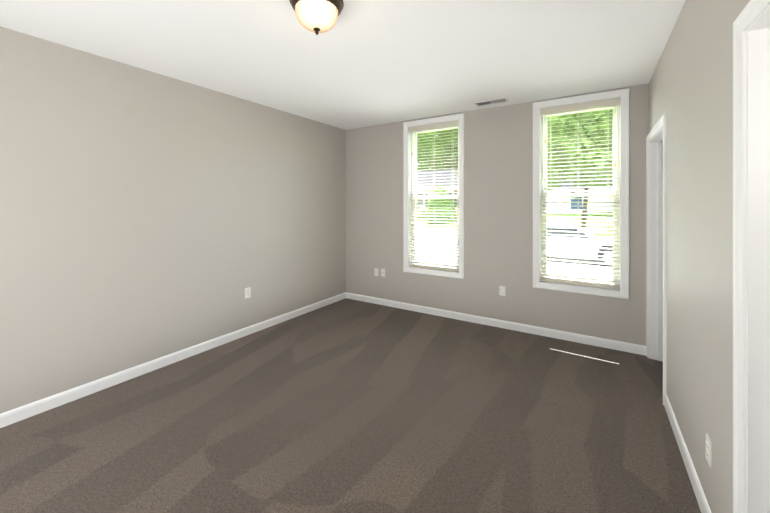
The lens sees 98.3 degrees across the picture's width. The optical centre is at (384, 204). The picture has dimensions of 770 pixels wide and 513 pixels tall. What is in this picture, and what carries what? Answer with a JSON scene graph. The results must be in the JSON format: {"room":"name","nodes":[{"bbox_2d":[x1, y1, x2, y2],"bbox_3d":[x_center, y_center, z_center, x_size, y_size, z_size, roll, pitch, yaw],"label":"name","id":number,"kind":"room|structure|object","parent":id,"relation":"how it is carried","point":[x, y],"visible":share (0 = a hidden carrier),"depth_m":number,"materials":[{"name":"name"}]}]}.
{"room":"empty bedroom","nodes":[
{"label":"empty bedroom","id":0,"kind":"room"},
{"bbox_2d":[0,26,345,413],"bbox_3d":[-2.428,0.145,2.435,0.160,2.610,6.570,0,0,32],"label":"wall","id":1,"kind":"structure","parent":0,"point":[146,216],"depth_m":2.82,"materials":[{"name":"beige paint"}]},
{"bbox_2d":[0,292,345,427],"bbox_3d":[-1.907,1.405,3.100,0.013,0.089,4.890,0,0,32],"label":"baseboard","id":2,"kind":"structure","parent":1,"relation":"attached to","point":[12,416],"depth_m":2.82,"materials":[{"name":"white wood"}]},
{"bbox_2d":[245,287,250,297],"bbox_3d":[-1.527,0.982,3.705,0.010,0.114,0.070,0,0,32],"label":"outlet","id":3,"kind":"object","parent":1,"relation":"attached to","point":[248,292],"visible":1,"depth_m":3.71,"materials":[{"name":"white plastic"}]},
{"bbox_2d":[0,0,685,129],"bbox_3d":[-0.156,-1.235,1.098,5.430,0.150,6.730,0,0,32],"label":"ceiling","id":4,"kind":"structure","parent":0,"point":[363,63],"depth_m":2.46,"materials":[{"name":"white paint"}]},
{"bbox_2d":[289,0,343,34],"bbox_3d":[-0.389,-1.063,1.901,0.306,0.194,0.306,0,0,32],"label":"lamp","id":5,"kind":"object","parent":4,"relation":"attached to","point":[316,17],"visible":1,"depth_m":1.84,"materials":[{"name":"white glass"}]},
{"bbox_2d":[473,98,508,106],"bbox_3d":[1.197,-1.154,3.762,0.360,0.012,0.150,0,0,32],"label":"ceiling vent","id":6,"kind":"object","parent":4,"relation":"in","point":[490,102],"visible":0.96,"depth_m":3.74,"materials":[{"name":"white metal"}]},
{"bbox_2d":[0,298,700,512],"bbox_3d":[-0.156,1.525,1.099,5.430,0.150,6.730,0,0,32],"label":"floor","id":7,"kind":"structure","parent":0,"point":[345,405],"depth_m":2.13,"materials":[{"name":"carpet"}]},
{"bbox_2d":[346,84,648,345],"bbox_3d":[1.595,0.145,3.878,5.430,2.610,0.160,0,0,32],"label":"wall","id":8,"kind":"structure","parent":0,"point":[498,196],"depth_m":3.98,"materials":[{"name":"beige paint"}]},
{"bbox_2d":[374,268,377,275],"bbox_3d":[-0.127,0.988,4.862,0.070,0.114,0.010,0,0,32],"label":"electrical outlet","id":9,"kind":"object","parent":8,"relation":"attached to","point":[375,271],"visible":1,"depth_m":4.86,"materials":[{"name":"white plastic"}]},
{"bbox_2d":[381,268,384,276],"bbox_3d":[-0.032,0.982,4.799,0.070,0.114,0.016,0,0,32],"label":"outlet","id":10,"kind":"object","parent":8,"relation":"attached to","point":[382,272],"visible":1,"depth_m":4.79,"materials":[{"name":"white plastic"}]},
{"bbox_2d":[408,120,458,272],"bbox_3d":[0.649,-0.105,4.427,0.754,1.960,0.082,0,0,32],"label":"liner","id":11,"kind":"object","parent":8,"relation":"attached to","point":[409,188],"visible":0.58,"depth_m":4.62,"materials":[{"name":"white wood"}]},
{"bbox_2d":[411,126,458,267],"bbox_3d":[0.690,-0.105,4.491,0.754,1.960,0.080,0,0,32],"label":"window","id":12,"kind":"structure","parent":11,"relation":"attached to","point":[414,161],"depth_m":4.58,"materials":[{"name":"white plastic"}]},
{"bbox_2d":[403,113,463,278],"bbox_3d":[0.622,-0.105,4.383,0.864,2.070,0.022,0,0,32],"label":"window","id":13,"kind":"structure","parent":8,"relation":"in","point":[460,274],"depth_m":4.34,"materials":[{"name":"white wood"}]},
{"bbox_2d":[409,120,458,271],"bbox_3d":[0.646,-0.108,4.423,0.720,1.923,0.068,0,0,32],"label":"window blind","id":14,"kind":"object","parent":13,"relation":"attached to","point":[435,126],"visible":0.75,"depth_m":4.41,"materials":[{"name":"white plastic"}]},
{"bbox_2d":[346,292,645,355],"bbox_3d":[0.957,1.405,4.178,3.710,0.089,0.013,0,0,32],"label":"baseboard","id":15,"kind":"structure","parent":8,"relation":"attached to","point":[596,341],"depth_m":3.84,"materials":[{"name":"white wood"}]},
{"bbox_2d":[499,286,504,295],"bbox_3d":[1.379,1.015,3.913,0.070,0.114,0.010,0,0,32],"label":"electrical outlet","id":16,"kind":"object","parent":8,"relation":"attached to","point":[501,290],"visible":1,"depth_m":3.91,"materials":[{"name":"white plastic"}]},
{"bbox_2d":[540,97,620,290],"bbox_3d":[2.055,-0.105,3.542,0.764,1.960,0.082,0,0,32],"label":"liner","id":17,"kind":"object","parent":8,"relation":"attached to","point":[620,214],"visible":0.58,"depth_m":3.49,"materials":[{"name":"white"}]},
{"bbox_2d":[533,88,628,298],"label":"window","id":18,"kind":"structure","parent":17,"relation":"attached to","point":[616,117],"depth_m":3.56,"materials":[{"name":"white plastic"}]},
{"bbox_2d":[540,97,619,288],"bbox_3d":[2.052,-0.113,3.537,0.730,1.913,0.068,0,0,32],"label":"window blind","id":19,"kind":"object","parent":18,"relation":"attached to","point":[584,105],"visible":0.98,"depth_m":3.52,"materials":[{"name":"white plastic"}]},
{"bbox_2d":[649,0,749,512],"bbox_3d":[0.872,0.145,0.451,0.120,2.610,6.410,0,0,32],"label":"wall","id":20,"kind":"structure","parent":0,"point":[691,88],"depth_m":1.61,"materials":[{"name":"beige paint"}]},
{"bbox_2d":[646,114,666,404],"bbox_3d":[2.327,0.397,2.760,0.158,2.105,0.940,0,0,32],"label":"door frame","id":21,"kind":"structure","parent":20,"relation":"attached to","point":[659,125],"depth_m":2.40,"materials":[{"name":"white wood"}]},
{"bbox_2d":[664,394,711,512],"bbox_3d":[1.639,1.405,1.793,0.013,0.089,1.430,0,0,32],"label":"baseboard","id":22,"kind":"structure","parent":20,"relation":"attached to","point":[703,504],"depth_m":1.80,"materials":[{"name":"white wood"}]},
{"bbox_2d":[706,433,711,467],"bbox_3d":[1.453,1.105,1.497,0.010,0.114,0.070,0,0,32],"label":"outlet","id":23,"kind":"object","parent":20,"relation":"attached to","point":[708,450],"visible":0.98,"depth_m":1.48,"materials":[{"name":"white plastic"}]},
{"bbox_2d":[733,0,769,512],"bbox_3d":[1.061,0.398,0.751,0.158,2.105,0.950,0,0,32],"label":"door frame","id":24,"kind":"structure","parent":20,"relation":"attached to","point":[758,265],"depth_m":1.12,"materials":[{"name":"white wood"}]},
{"label":"outside","id":25,"kind":"structure","parent":0,"visible":0},
{"bbox_2d":[416,231,612,278],"bbox_3d":[9.232,2.199,14.768,140.000,0.400,12.350,0,0,32],"label":"street","id":26,"kind":"structure","parent":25,"point":[547,257],"depth_m":12.85,"materials":[{"name":"white"}]},
{"bbox_2d":[547,222,612,266],"bbox_3d":[6.824,1.408,12.651,4.623,1.413,2.060,0,0,32],"label":"car","id":27,"kind":"object","parent":26,"relation":"on","point":[581,230],"depth_m":11.77,"materials":[{"name":"white"}]},
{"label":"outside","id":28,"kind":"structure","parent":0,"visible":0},
{"bbox_2d":[416,211,612,236],"bbox_3d":[22.186,-0.240,35.327,140.000,5.274,36.250,0,0,32],"label":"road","id":29,"kind":"structure","parent":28,"point":[596,219],"depth_m":26.30,"materials":[{"name":"grey asphalt"}]},
{"bbox_2d":[416,208,451,218],"bbox_3d":[3.670,0.882,31.884,6.482,1.088,1.198,0,0,32],"label":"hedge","id":30,"kind":"object","parent":29,"relation":"on","point":[423,212],"depth_m":31.73,"materials":[{"name":"green plant"}]},
{"bbox_2d":[416,169,457,215],"bbox_3d":[7.147,-0.775,35.188,10.400,5.896,8.220,0,0,32],"label":"house","id":31,"kind":"structure","parent":29,"relation":"on","point":[437,180],"depth_m":33.02,"materials":[{"name":"white"}]},
{"bbox_2d":[417,128,457,170],"bbox_3d":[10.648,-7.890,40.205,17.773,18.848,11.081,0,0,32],"label":"tree","id":32,"kind":"object","parent":29,"relation":"on","point":[455,151],"depth_m":39.74,"materials":[{"name":"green plant"}]},
{"bbox_2d":[426,184,456,224],"bbox_3d":[4.847,0.574,28.822,2.708,4.658,2.724,0,0,32],"label":"shrub","id":33,"kind":"object","parent":29,"relation":"on","point":[435,190],"depth_m":28.20,"materials":[{"name":"green plant"}]},
{"bbox_2d":[547,113,609,171],"bbox_3d":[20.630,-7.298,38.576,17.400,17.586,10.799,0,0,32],"label":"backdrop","id":34,"kind":"object","parent":29,"relation":"on","point":[568,150],"depth_m":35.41,"materials":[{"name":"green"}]},
{"bbox_2d":[547,169,612,211],"bbox_3d":[20.340,-0.844,30.521,11.700,4.956,9.050,0,0,32],"label":"house","id":35,"kind":"structure","parent":29,"relation":"on","point":[581,200],"depth_m":29.37,"materials":[{"name":"white"}]},
{"bbox_2d":[547,108,612,227],"bbox_3d":[13.414,-4.395,21.641,11.223,12.750,6.972,0,0,32],"label":"tree","id":36,"kind":"object","parent":29,"relation":"on","point":[603,127],"depth_m":20.69,"materials":[{"name":"green plant"}]},
{"bbox_2d":[585,111,612,174],"bbox_3d":[19.542,-4.913,21.868,11.367,12.867,6.765,0,0,32],"label":"tree","id":37,"kind":"object","parent":29,"relation":"on","point":[600,146],"depth_m":24.07,"materials":[{"name":"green plant"}]}
]}

